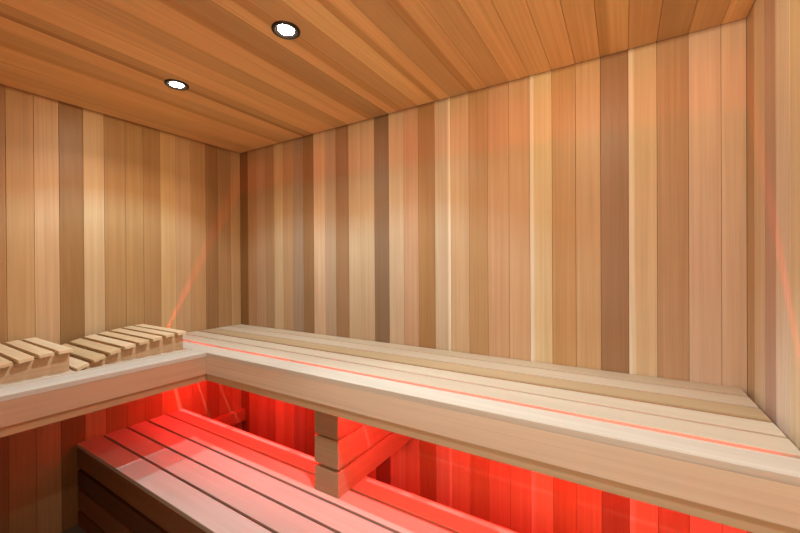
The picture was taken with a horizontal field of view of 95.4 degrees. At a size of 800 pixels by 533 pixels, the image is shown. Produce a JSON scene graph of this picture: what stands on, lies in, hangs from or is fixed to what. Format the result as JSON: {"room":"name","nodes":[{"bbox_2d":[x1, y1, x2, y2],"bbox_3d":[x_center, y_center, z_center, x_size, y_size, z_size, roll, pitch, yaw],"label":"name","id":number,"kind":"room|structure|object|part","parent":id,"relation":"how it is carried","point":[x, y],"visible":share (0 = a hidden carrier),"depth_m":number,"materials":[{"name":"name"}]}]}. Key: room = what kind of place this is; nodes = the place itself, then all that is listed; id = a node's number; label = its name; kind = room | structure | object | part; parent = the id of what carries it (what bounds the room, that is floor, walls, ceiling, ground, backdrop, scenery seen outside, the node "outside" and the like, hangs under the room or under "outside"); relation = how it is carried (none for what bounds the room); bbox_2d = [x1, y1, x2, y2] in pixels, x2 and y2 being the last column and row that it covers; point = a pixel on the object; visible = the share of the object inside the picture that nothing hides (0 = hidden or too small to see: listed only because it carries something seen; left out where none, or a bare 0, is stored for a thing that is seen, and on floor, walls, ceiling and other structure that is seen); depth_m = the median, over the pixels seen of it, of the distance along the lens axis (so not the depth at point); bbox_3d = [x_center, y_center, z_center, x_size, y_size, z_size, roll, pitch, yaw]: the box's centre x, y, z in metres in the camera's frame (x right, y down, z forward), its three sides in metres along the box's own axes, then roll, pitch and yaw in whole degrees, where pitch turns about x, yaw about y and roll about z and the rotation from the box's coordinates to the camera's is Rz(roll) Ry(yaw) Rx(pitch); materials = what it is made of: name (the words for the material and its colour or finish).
{"room":"sauna","nodes":[
{"label":"sauna","id":0,"kind":"room"},
{"bbox_2d":[61,525,86,532],"bbox_3d":[-0.494,1.321,1.108,2.804,0.034,2.016,0,0,32],"label":"floor","id":1,"kind":"structure","parent":0,"point":[76,529],"depth_m":1.80,"materials":[{"name":"tile"}]},
{"bbox_2d":[0,348,206,437],"bbox_3d":[-1.544,0.866,1.386,0.635,0.886,1.284,0,0,32],"label":"bench","id":2,"kind":"object","parent":1,"relation":"on","point":[32,403],"visible":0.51,"depth_m":1.40,"materials":[{"name":"brown wood"}]},
{"bbox_2d":[0,337,72,383],"bbox_3d":[-1.611,0.376,1.385,0.454,0.095,0.432,0,0,32],"label":"headrest cover","id":3,"kind":"object","parent":2,"relation":"on","point":[29,358],"visible":1,"depth_m":1.41,"materials":[{"name":"brown wood"}]},
{"bbox_3d":[-1.453,0.384,1.289,0.022,0.078,0.427,0,0,32],"label":"rail","id":4,"kind":"part","parent":3,"relation":"part of","materials":[{"name":"brown wood"}]},
{"bbox_2d":[62,324,185,370],"bbox_3d":[-1.379,0.373,1.762,0.454,0.095,0.432,0,0,32],"label":"headrest cover","id":5,"kind":"object","parent":2,"relation":"on","point":[141,340],"visible":0.91,"depth_m":1.72,"materials":[{"name":"brown wood"}]},
{"bbox_3d":[-1.222,0.381,1.666,0.022,0.078,0.427,0,0,32],"label":"rail","id":6,"kind":"part","parent":5,"relation":"part of","materials":[{"name":"brown wood"}]},
{"bbox_2d":[77,408,517,532],"bbox_3d":[-0.243,1.094,1.534,2.695,0.415,0.931,0,0,32],"label":"bench","id":7,"kind":"object","parent":1,"relation":"on","point":[182,470],"visible":0.98,"depth_m":1.51,"materials":[{"name":"brown wood"}]},
{"bbox_2d":[183,324,799,532],"bbox_3d":[-0.158,0.650,1.657,2.709,0.472,0.629,0,0,32],"label":"bench","id":8,"kind":"object","parent":7,"relation":"on","point":[709,452],"visible":0.86,"depth_m":1.12,"materials":[{"name":"brown wood"}]},
{"bbox_2d":[0,84,241,532],"bbox_3d":[-1.674,0.248,1.825,0.040,2.122,1.926,0,0,32],"label":"wall","id":9,"kind":"structure","parent":0,"point":[108,223],"depth_m":1.91,"materials":[{"name":"brown wood"}]},
{"bbox_2d":[0,0,754,152],"bbox_3d":[-0.506,-0.838,1.101,2.714,0.040,1.926,0,0,32],"label":"ceiling","id":10,"kind":"structure","parent":0,"point":[251,87],"depth_m":1.38,"materials":[{"name":"brown wood"}]},
{"bbox_2d":[164,79,188,90],"bbox_3d":[-1.002,-0.813,1.632,0.096,0.007,0.096,0,0,32],"label":"recessed light","id":11,"kind":"object","parent":10,"relation":"in","point":[171,83],"visible":1,"depth_m":1.63,"materials":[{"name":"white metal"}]},
{"bbox_2d":[271,21,299,39],"bbox_3d":[-0.395,-0.815,1.259,0.096,0.007,0.096,0,0,32],"label":"recessed light","id":12,"kind":"object","parent":10,"relation":"in","point":[287,30],"visible":1,"depth_m":1.25,"materials":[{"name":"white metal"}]},
{"bbox_2d":[240,19,747,532],"bbox_3d":[0.015,0.238,1.943,2.714,2.122,0.040,0,0,32],"label":"wall","id":13,"kind":"structure","parent":0,"point":[590,214],"depth_m":1.57,"materials":[{"name":"brown wood"}]},
{"bbox_2d":[747,0,799,532],"bbox_3d":[0.674,0.239,0.384,0.040,2.122,1.926,0,0,32],"label":"wall","id":14,"kind":"structure","parent":0,"point":[773,26],"depth_m":0.99,"materials":[{"name":"brown wood"}]}
]}

